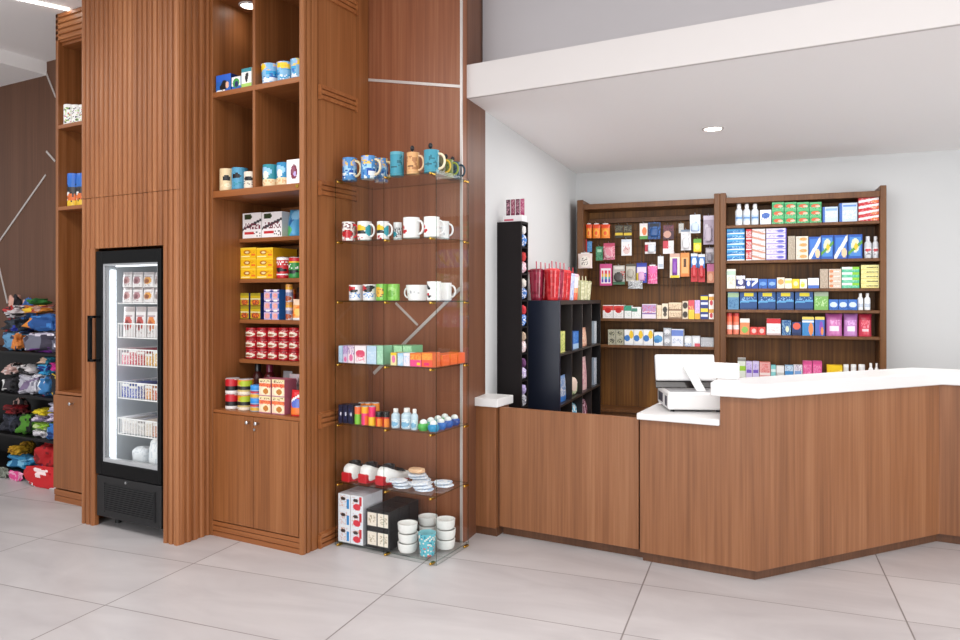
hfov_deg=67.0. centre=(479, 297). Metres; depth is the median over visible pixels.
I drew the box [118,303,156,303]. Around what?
wire shelf
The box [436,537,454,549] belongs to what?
bowl
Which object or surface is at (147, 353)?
bar
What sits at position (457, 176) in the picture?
mug
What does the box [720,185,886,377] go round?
bookcase
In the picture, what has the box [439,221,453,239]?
mug
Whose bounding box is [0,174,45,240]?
trim
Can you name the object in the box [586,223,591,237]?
pouch
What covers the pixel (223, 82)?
gift box
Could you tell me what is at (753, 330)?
box
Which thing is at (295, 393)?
snack bag
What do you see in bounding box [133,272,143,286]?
packet
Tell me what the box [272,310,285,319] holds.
box
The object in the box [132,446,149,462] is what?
bag
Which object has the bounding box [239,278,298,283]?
shelf
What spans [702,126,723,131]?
recessed light
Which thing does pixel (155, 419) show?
bar
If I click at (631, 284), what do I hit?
pouch
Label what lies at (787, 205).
box
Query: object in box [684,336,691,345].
box
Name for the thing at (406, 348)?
soap box
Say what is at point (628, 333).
box
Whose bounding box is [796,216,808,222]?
box
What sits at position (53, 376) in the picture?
shirt
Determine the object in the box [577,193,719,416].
bookcase
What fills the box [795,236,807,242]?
box
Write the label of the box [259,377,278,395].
box
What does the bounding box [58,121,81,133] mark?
shelf
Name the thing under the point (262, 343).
tin
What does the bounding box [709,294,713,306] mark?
box
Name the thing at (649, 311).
box
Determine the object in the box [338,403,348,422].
box
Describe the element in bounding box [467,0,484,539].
cladding
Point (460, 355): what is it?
soap bar
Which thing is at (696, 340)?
box
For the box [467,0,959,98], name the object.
ceiling beam
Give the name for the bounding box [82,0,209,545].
surround
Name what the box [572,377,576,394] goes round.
toy
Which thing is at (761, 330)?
box
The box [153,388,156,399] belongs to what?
bar
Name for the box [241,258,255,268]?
box
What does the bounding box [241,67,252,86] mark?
gift box
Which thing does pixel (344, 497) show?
box
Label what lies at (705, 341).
box
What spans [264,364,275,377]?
sauce bottle
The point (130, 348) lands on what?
wire basket
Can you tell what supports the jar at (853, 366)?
on the bookcase at (781, 349)
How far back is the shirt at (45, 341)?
5.91 m
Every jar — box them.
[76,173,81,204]
[250,384,259,398]
[250,398,258,411]
[286,284,292,301]
[286,302,292,319]
[293,289,295,298]
[376,411,382,425]
[383,411,389,426]
[727,313,731,333]
[733,313,738,333]
[843,364,848,371]
[851,364,855,370]
[858,364,864,370]
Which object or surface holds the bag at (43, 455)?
on the shelves at (7, 356)
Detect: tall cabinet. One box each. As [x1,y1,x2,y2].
[53,7,81,505]
[210,0,367,554]
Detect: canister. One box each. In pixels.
[63,104,71,123]
[71,104,78,122]
[79,104,81,120]
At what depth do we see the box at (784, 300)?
6.25 m
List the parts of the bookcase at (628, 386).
post, panel, shelf, crown rail, grid rail, shelf, shelf, post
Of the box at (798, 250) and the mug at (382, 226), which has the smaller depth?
the mug at (382, 226)
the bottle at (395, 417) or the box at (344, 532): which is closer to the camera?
the bottle at (395, 417)
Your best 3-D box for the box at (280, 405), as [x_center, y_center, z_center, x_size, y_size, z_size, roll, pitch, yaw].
[-1.193,0.650,4.420,0.100,0.104,0.105,0,0,28]
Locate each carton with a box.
[243,212,262,238]
[262,211,289,237]
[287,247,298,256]
[561,331,564,352]
[572,331,578,348]
[592,321,596,342]
[592,357,596,384]
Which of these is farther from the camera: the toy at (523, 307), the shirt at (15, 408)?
the shirt at (15, 408)
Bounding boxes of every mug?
[220,168,231,190]
[232,167,247,188]
[244,171,252,187]
[263,164,276,185]
[277,162,286,184]
[342,157,360,182]
[342,222,356,241]
[349,285,361,299]
[357,221,374,240]
[361,155,381,180]
[363,284,375,300]
[374,158,389,183]
[376,284,387,300]
[377,221,392,239]
[388,284,399,300]
[390,151,403,177]
[393,222,401,239]
[403,217,423,238]
[404,285,426,300]
[407,146,423,175]
[424,143,445,174]
[424,216,444,237]
[427,281,440,300]
[432,156,450,176]
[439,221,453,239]
[440,154,458,178]
[441,283,455,300]
[447,156,465,180]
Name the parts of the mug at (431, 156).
handle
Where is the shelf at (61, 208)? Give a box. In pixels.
[58,205,81,212]
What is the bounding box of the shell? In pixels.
[408,467,424,473]
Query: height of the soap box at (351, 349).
0.103 m
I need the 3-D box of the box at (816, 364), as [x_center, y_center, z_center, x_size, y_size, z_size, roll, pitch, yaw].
[2.883,0.618,6.204,0.072,0.161,0.090,0,0,21]
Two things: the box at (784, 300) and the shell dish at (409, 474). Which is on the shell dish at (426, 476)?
the shell dish at (409, 474)
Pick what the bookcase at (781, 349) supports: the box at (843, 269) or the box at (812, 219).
the box at (812, 219)
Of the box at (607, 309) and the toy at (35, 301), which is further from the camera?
the box at (607, 309)
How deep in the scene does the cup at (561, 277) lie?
5.37 m
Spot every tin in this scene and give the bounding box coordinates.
[246,327,256,337]
[246,338,256,348]
[246,348,256,358]
[257,327,267,337]
[257,338,267,348]
[257,349,267,359]
[268,327,278,337]
[268,338,278,348]
[268,349,278,359]
[277,257,288,277]
[279,327,289,338]
[279,339,288,349]
[279,350,288,360]
[289,257,298,277]
[289,327,298,338]
[289,339,298,349]
[289,350,298,360]
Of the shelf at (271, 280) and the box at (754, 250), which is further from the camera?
the box at (754, 250)
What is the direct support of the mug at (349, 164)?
on the glass display case
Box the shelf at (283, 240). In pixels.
[239,236,298,245]
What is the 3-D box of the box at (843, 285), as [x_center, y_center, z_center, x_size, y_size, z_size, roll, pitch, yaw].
[3.125,-0.105,6.128,0.130,0.044,0.120,0,0,21]
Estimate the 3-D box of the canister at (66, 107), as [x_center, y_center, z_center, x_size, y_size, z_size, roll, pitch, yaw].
[-3.054,-1.358,5.402,0.087,0.154,0.086,0,0,-38]
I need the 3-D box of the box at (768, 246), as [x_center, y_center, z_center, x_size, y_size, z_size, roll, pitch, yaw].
[2.589,-0.444,6.337,0.161,0.045,0.130,0,0,21]
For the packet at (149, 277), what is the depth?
4.67 m
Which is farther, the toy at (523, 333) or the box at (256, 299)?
the toy at (523, 333)
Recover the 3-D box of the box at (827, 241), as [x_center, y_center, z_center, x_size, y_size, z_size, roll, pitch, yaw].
[2.956,-0.431,6.181,0.095,0.200,0.100,0,0,21]
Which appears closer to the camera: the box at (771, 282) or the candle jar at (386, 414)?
the candle jar at (386, 414)
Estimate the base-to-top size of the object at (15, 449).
0.076 m
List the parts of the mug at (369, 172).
handle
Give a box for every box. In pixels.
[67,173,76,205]
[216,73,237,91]
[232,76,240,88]
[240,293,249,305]
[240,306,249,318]
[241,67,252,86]
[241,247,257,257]
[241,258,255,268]
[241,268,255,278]
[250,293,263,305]
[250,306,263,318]
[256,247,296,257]
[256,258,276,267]
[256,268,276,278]
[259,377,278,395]
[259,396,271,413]
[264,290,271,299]
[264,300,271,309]
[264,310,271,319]
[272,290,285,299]
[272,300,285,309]
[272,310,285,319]
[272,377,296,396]
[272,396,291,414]
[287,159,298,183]
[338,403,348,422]
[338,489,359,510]
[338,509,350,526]
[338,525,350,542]
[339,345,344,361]
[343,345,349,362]
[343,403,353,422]
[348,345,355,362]
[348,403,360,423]
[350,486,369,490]
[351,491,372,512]
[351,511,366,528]
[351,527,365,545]
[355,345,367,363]
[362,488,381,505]
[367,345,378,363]
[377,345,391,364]
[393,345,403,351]
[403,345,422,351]
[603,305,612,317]
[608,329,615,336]
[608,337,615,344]
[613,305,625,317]
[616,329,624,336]
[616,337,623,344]
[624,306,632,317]
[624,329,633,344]
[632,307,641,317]
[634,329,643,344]
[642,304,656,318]
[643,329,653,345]
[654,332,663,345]
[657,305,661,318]
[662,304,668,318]
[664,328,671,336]
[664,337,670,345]
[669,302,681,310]
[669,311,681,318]
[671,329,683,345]
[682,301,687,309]
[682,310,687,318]
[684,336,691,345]
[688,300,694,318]
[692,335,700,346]
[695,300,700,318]
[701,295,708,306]
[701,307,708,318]
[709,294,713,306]
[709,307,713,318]
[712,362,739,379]
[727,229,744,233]
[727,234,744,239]
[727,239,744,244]
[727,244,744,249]
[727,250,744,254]
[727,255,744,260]
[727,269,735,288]
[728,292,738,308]
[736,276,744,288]
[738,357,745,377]
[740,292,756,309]
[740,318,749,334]
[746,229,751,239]
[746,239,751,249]
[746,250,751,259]
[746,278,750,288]
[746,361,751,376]
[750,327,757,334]
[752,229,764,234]
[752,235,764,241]
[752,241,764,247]
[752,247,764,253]
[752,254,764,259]
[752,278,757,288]
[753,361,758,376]
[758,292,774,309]
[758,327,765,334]
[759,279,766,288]
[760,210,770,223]
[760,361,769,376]
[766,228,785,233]
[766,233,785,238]
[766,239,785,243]
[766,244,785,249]
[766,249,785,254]
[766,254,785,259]
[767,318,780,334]
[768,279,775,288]
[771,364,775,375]
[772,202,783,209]
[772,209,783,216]
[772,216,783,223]
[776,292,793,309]
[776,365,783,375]
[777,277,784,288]
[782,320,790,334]
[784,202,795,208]
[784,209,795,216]
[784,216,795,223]
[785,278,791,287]
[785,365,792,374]
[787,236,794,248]
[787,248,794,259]
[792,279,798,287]
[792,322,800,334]
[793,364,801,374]
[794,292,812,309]
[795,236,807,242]
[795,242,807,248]
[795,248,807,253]
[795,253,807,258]
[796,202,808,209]
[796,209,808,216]
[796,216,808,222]
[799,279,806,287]
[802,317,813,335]
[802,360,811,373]
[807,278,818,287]
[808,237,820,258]
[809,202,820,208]
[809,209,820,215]
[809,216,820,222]
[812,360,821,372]
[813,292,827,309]
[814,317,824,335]
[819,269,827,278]
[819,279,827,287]
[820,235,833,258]
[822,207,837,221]
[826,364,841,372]
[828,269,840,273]
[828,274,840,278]
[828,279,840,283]
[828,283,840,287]
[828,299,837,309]
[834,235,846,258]
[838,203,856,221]
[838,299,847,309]
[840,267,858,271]
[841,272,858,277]
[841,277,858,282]
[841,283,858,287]
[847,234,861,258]
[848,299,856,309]
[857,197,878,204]
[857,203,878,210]
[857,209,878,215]
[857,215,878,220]
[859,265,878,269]
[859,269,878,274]
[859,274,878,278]
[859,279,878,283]
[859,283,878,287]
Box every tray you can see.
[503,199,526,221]
[503,215,526,221]
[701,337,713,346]
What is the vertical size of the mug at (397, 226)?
0.105 m
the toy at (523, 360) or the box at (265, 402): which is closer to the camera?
the box at (265, 402)
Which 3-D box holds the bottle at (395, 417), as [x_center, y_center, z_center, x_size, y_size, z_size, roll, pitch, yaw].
[-0.493,0.702,4.244,0.052,0.111,0.052,0,0,28]
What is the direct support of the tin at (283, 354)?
on the tall cabinet at (274, 478)
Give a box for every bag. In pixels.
[0,467,8,477]
[8,470,22,480]
[23,465,54,489]
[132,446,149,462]
[149,439,156,464]
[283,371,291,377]
[288,210,298,235]
[289,374,298,389]
[291,389,298,415]
[293,299,298,319]
[561,374,565,401]
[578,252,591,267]
[583,327,586,345]
[583,356,586,389]
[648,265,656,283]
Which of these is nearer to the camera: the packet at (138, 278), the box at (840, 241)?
the packet at (138, 278)
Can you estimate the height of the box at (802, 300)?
0.154 m
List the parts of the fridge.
door handle, kick panel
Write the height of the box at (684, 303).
0.080 m
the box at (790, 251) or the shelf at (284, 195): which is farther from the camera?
the box at (790, 251)
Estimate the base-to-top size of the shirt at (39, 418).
0.056 m
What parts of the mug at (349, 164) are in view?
handle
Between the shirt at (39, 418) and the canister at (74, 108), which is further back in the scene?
the shirt at (39, 418)
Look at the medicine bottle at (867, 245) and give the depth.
6.03 m
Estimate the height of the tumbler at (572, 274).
0.263 m
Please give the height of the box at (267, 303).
0.064 m
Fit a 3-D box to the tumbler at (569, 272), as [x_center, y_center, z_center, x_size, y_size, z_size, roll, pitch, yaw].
[0.654,-0.127,5.627,0.115,0.288,0.115,0,0,21]
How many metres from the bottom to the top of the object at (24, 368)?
0.082 m
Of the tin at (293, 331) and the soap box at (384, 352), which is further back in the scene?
the tin at (293, 331)
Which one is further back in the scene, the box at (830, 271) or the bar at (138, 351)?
the box at (830, 271)
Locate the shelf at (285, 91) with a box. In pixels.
[213,77,298,109]
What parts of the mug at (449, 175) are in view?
handle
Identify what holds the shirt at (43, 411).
on the shirt at (39, 418)
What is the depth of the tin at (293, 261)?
4.57 m
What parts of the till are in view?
stand arm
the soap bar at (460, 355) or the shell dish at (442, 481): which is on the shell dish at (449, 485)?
the shell dish at (442, 481)
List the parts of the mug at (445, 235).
handle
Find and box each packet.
[123,272,132,286]
[123,287,132,302]
[124,307,135,336]
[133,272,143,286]
[133,287,143,302]
[136,307,146,336]
[143,272,154,286]
[143,287,154,302]
[147,307,156,337]
[154,272,156,286]
[154,287,156,302]
[587,241,591,251]
[596,247,602,260]
[600,264,611,285]
[604,243,614,259]
[613,265,624,284]
[621,239,631,255]
[626,264,634,280]
[637,263,646,282]
[640,223,647,238]
[645,242,655,253]
[648,222,660,238]
[658,256,663,268]
[663,225,673,238]
[663,241,673,253]
[670,253,679,277]
[679,223,683,232]
[680,253,688,276]
[681,230,690,249]
[690,215,699,232]
[691,253,697,281]
[694,239,700,251]
[698,254,704,281]
[703,215,713,244]
[706,248,713,262]
[707,264,713,282]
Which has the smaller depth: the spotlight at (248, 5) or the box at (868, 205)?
the spotlight at (248, 5)
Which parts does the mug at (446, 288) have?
handle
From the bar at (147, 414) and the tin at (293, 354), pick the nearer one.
the tin at (293, 354)
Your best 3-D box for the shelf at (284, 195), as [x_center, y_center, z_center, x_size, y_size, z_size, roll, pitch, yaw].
[-1.229,-0.653,4.674,0.721,0.042,0.603,0,0,28]
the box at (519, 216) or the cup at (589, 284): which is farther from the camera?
the cup at (589, 284)
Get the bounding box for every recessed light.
[19,0,68,10]
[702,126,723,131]
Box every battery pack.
[615,225,622,237]
[624,225,631,237]
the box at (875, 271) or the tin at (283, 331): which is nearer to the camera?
the tin at (283, 331)
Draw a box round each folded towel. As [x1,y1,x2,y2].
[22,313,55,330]
[37,356,55,363]
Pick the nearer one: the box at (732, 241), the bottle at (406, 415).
the bottle at (406, 415)
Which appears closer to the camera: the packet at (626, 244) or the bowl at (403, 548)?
the bowl at (403, 548)
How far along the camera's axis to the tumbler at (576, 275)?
5.84 m
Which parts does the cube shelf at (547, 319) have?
panel, shelf, shelf, shelf, shelf, shelf, panel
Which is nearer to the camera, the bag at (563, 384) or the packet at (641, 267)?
the bag at (563, 384)
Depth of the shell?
4.32 m
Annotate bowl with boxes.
[398,519,417,533]
[398,530,417,543]
[398,541,417,552]
[418,513,437,526]
[419,524,436,530]
[436,516,454,529]
[436,527,455,539]
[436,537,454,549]
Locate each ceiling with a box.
[0,0,81,61]
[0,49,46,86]
[469,26,959,172]
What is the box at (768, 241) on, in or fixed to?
on the box at (768, 246)
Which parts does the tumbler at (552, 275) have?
lid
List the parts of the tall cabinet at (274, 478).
door, panel, door, panel, panel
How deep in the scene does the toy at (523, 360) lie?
4.95 m
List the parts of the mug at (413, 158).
handle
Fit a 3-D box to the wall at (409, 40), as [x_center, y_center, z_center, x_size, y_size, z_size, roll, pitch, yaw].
[-0.416,-0.305,4.633,0.733,3.610,0.050,0,0,28]
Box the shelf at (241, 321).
[239,319,298,324]
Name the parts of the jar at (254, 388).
lid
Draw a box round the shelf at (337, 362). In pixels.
[337,362,462,367]
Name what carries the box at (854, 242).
on the bookcase at (781, 349)
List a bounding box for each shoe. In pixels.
[341,460,364,481]
[358,461,381,483]
[375,463,409,485]
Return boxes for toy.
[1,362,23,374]
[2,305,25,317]
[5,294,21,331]
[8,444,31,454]
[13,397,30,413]
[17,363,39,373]
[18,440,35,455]
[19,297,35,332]
[26,298,52,304]
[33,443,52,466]
[522,225,526,245]
[522,252,525,272]
[522,278,526,299]
[522,305,525,325]
[522,332,525,352]
[522,358,525,378]
[522,385,526,405]
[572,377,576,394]
[572,403,576,412]
[583,399,586,412]
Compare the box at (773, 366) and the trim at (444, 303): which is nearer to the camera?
the trim at (444, 303)
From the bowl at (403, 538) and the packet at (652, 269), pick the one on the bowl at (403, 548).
the bowl at (403, 538)
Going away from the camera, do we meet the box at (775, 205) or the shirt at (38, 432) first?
the shirt at (38, 432)
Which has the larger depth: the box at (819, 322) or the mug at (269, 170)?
the box at (819, 322)
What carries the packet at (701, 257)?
hanging from the bookcase at (628, 386)
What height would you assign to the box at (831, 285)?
0.040 m
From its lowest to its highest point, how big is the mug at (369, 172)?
0.139 m
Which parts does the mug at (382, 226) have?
handle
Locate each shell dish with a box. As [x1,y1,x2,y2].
[388,478,407,482]
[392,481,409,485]
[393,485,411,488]
[408,473,425,476]
[409,475,427,478]
[409,480,428,485]
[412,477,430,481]
[412,484,431,488]
[414,487,433,491]
[433,479,452,484]
[435,483,453,487]
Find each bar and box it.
[122,352,128,363]
[122,380,149,396]
[122,413,155,432]
[130,347,156,364]
[130,385,136,397]
[130,416,156,433]
[138,351,152,364]
[138,381,156,398]
[138,422,144,434]
[146,353,152,365]
[146,385,156,399]
[146,418,156,436]
[153,351,156,365]
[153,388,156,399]
[153,423,156,436]
[391,352,402,364]
[398,352,408,365]
[403,352,414,365]
[410,352,422,366]
[422,352,439,366]
[440,353,456,364]
[440,354,449,365]
[444,352,464,363]
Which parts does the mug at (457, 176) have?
handle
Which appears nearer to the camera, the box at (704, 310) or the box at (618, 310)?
the box at (704, 310)
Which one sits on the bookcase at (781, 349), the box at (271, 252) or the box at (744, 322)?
the box at (744, 322)
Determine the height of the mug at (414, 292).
0.090 m
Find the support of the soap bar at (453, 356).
on the glass display case
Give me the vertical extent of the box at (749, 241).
0.091 m
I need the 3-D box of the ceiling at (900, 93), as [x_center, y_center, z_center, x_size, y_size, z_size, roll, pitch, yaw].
[3.597,-1.335,4.747,7.200,0.200,3.925,0,0,28]
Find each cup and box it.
[418,529,435,556]
[542,272,545,299]
[545,271,559,299]
[558,272,563,299]
[562,273,567,299]
[566,273,570,299]
[570,276,574,299]
[573,276,578,299]
[584,282,587,299]
[587,283,591,299]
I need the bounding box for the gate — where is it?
[499,407,642,557]
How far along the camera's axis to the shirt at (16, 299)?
6.50 m
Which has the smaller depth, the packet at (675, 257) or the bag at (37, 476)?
the bag at (37, 476)
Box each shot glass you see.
[355,405,360,423]
[361,405,368,424]
[369,405,375,425]
[372,402,379,410]
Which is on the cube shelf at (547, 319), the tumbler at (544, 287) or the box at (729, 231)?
the tumbler at (544, 287)
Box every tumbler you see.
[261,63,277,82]
[276,61,290,79]
[290,58,298,77]
[529,261,543,299]
[540,262,545,299]
[544,261,559,299]
[555,262,563,299]
[559,262,567,299]
[563,263,571,299]
[568,267,574,299]
[572,268,578,299]
[577,276,584,299]
[582,276,588,299]
[585,276,591,299]
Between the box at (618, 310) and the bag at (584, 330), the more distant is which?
the box at (618, 310)
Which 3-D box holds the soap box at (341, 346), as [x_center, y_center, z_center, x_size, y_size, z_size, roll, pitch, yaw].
[-0.826,0.341,4.446,0.030,0.101,0.090,0,0,28]
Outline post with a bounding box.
[475,393,512,536]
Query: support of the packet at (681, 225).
hanging from the bookcase at (628, 386)
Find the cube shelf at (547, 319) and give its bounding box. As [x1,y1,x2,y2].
[528,300,600,414]
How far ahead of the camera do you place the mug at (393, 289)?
4.24 m
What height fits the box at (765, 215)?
0.126 m
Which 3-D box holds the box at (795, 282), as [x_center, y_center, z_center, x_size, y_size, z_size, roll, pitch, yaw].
[2.731,-0.123,6.278,0.056,0.080,0.120,0,0,21]
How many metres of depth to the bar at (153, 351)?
4.63 m
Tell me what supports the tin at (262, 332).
on the tin at (262, 343)
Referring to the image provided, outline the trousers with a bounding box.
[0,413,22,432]
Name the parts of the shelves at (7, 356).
shelf, shelf, shelf, shelf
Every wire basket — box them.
[118,323,156,338]
[118,346,156,367]
[118,377,156,401]
[118,411,156,439]
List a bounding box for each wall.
[0,60,55,344]
[368,0,466,542]
[483,0,832,61]
[485,111,575,393]
[576,149,959,368]
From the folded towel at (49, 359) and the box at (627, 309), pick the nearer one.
the folded towel at (49, 359)
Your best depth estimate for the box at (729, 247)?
6.39 m
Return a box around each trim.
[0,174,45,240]
[0,269,7,303]
[46,72,55,97]
[368,78,459,87]
[373,287,459,374]
[395,302,417,325]
[460,0,462,543]
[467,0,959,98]
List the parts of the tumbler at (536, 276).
lid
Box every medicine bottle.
[735,204,742,224]
[743,204,749,224]
[751,204,758,224]
[858,293,862,309]
[864,236,871,257]
[864,293,869,309]
[872,236,878,257]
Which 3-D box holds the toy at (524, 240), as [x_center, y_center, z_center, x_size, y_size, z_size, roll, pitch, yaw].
[0.283,-0.425,4.978,0.070,0.145,0.068,0,0,24]
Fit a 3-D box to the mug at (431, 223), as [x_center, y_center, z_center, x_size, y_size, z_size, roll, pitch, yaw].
[-0.268,-0.405,4.161,0.097,0.116,0.109,0,0,28]
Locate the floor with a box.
[0,471,959,639]
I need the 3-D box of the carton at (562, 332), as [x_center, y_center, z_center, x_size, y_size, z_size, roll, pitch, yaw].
[0.591,0.327,5.407,0.050,0.156,0.149,0,0,21]
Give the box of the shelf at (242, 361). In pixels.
[239,358,298,365]
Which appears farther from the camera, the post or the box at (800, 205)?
the box at (800, 205)
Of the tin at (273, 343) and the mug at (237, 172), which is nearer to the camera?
the mug at (237, 172)
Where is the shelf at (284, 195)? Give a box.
[213,183,298,207]
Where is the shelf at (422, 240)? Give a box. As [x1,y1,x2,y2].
[343,238,462,245]
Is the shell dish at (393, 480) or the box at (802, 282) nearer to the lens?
the shell dish at (393, 480)
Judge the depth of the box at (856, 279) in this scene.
6.07 m
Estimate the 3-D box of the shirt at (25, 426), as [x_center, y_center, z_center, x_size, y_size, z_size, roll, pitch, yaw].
[-3.769,1.054,6.092,0.219,0.170,0.200,0,0,28]
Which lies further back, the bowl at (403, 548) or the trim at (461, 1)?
the trim at (461, 1)
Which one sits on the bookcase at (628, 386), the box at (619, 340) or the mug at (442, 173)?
the box at (619, 340)
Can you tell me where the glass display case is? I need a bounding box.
[336,172,468,564]
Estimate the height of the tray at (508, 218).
0.045 m
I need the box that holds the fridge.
[87,248,162,528]
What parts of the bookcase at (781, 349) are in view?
post, shelf, shelf, shelf, shelf, shelf, crown rail, post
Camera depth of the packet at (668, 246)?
6.67 m
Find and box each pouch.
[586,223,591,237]
[592,223,599,237]
[601,223,609,237]
[628,281,642,288]
[825,313,841,335]
[844,314,857,335]
[858,314,871,336]
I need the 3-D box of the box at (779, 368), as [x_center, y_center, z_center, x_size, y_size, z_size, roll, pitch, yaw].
[2.611,0.644,6.308,0.061,0.109,0.090,0,0,21]
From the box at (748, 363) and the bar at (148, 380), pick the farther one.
the box at (748, 363)
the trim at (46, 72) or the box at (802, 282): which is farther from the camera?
the trim at (46, 72)
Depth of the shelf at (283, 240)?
4.75 m
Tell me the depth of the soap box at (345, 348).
4.39 m
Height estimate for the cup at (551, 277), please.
0.211 m
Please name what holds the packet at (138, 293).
in the fridge
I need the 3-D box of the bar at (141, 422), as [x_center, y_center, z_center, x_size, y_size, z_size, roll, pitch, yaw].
[-2.152,0.851,4.789,0.072,0.075,0.200,0,0,28]
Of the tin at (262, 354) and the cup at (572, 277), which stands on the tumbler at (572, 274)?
the cup at (572, 277)
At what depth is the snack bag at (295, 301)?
4.55 m
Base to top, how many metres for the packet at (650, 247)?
0.106 m
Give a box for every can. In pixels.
[225,377,239,393]
[225,393,237,408]
[238,378,253,394]
[238,395,249,410]
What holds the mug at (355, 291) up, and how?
on the glass display case
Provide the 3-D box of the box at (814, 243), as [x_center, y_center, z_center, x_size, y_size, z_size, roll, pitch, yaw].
[2.866,-0.426,6.216,0.090,0.190,0.100,0,0,21]
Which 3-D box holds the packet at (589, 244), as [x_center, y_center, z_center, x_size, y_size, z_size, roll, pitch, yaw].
[1.049,-0.491,6.937,0.045,0.100,0.003,0,0,21]
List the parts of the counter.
panel, angled panel, wing panel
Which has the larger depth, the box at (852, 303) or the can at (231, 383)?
the box at (852, 303)
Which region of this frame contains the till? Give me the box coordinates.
[654,354,719,411]
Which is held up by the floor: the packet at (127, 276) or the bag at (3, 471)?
the bag at (3, 471)
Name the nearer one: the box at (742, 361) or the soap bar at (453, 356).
the soap bar at (453, 356)
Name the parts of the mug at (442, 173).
handle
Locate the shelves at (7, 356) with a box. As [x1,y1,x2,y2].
[0,345,55,472]
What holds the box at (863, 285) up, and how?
on the bookcase at (781, 349)
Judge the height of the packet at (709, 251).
0.140 m
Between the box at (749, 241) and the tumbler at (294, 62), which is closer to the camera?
the tumbler at (294, 62)
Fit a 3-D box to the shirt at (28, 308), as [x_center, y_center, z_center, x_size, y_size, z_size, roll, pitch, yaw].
[-3.669,0.091,6.038,0.276,0.065,0.205,0,0,28]
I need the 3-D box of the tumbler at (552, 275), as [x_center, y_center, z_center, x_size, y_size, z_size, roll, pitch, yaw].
[0.527,-0.127,5.296,0.115,0.288,0.115,0,0,21]
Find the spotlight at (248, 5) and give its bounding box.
[239,1,252,9]
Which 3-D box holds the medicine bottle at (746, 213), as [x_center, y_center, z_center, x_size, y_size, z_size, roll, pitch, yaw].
[2.351,-0.735,6.390,0.059,0.187,0.059,0,0,21]
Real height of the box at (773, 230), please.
0.045 m
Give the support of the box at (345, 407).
on the glass display case
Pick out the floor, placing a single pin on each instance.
(62, 577)
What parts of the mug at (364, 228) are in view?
handle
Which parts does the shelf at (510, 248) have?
panel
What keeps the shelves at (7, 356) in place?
on the floor
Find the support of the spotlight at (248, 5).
attached to the tall cabinet at (274, 478)
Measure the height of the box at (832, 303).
0.088 m
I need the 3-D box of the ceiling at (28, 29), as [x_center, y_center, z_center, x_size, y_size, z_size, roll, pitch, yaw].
[-1.774,-2.150,2.497,14.500,0.080,5.900,0,0,28]
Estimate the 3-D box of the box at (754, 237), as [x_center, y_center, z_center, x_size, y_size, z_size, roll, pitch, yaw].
[2.455,-0.522,6.388,0.108,0.054,0.130,0,0,21]
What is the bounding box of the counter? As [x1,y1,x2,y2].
[637,368,959,579]
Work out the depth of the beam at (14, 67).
6.37 m
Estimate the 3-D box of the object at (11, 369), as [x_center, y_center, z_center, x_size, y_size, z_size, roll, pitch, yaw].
[-3.977,0.603,6.205,0.147,0.100,0.200,0,0,28]
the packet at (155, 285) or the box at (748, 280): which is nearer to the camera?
the packet at (155, 285)
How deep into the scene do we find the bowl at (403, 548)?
4.19 m
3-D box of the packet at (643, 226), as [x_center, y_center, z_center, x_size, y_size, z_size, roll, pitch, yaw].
[1.525,-0.622,6.756,0.071,0.146,0.003,0,0,21]
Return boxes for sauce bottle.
[252,364,263,383]
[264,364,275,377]
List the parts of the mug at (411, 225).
handle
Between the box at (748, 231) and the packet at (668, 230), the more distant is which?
the packet at (668, 230)
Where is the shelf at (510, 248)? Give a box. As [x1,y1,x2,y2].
[497,221,527,408]
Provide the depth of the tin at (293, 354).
4.57 m
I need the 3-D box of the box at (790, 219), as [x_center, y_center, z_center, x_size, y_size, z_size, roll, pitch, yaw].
[2.688,-0.671,6.283,0.094,0.061,0.100,0,0,21]
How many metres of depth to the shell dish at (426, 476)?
4.31 m
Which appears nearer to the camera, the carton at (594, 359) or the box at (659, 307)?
the carton at (594, 359)
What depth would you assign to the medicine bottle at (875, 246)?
6.01 m
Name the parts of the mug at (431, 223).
handle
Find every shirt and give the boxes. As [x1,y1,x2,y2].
[1,318,33,330]
[2,331,32,350]
[2,374,19,392]
[3,404,32,413]
[7,453,38,469]
[15,414,37,433]
[18,373,49,393]
[21,305,55,312]
[23,331,55,352]
[31,415,52,421]
[32,407,52,415]
[32,429,47,437]
[33,422,52,429]
[36,364,54,374]
[37,376,51,395]
[46,423,52,438]
[47,413,52,420]
[48,402,52,411]
[49,362,55,371]
[50,372,55,396]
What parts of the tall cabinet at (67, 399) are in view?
door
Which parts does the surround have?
panel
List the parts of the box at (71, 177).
lid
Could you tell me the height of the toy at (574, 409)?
0.301 m
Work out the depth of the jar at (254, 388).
4.47 m
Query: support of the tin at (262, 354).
on the tall cabinet at (274, 478)
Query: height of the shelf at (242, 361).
0.026 m
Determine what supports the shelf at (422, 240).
attached to the glass display case
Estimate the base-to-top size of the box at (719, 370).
0.087 m
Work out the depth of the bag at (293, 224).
4.58 m
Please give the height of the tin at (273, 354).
0.069 m
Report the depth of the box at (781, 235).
6.28 m

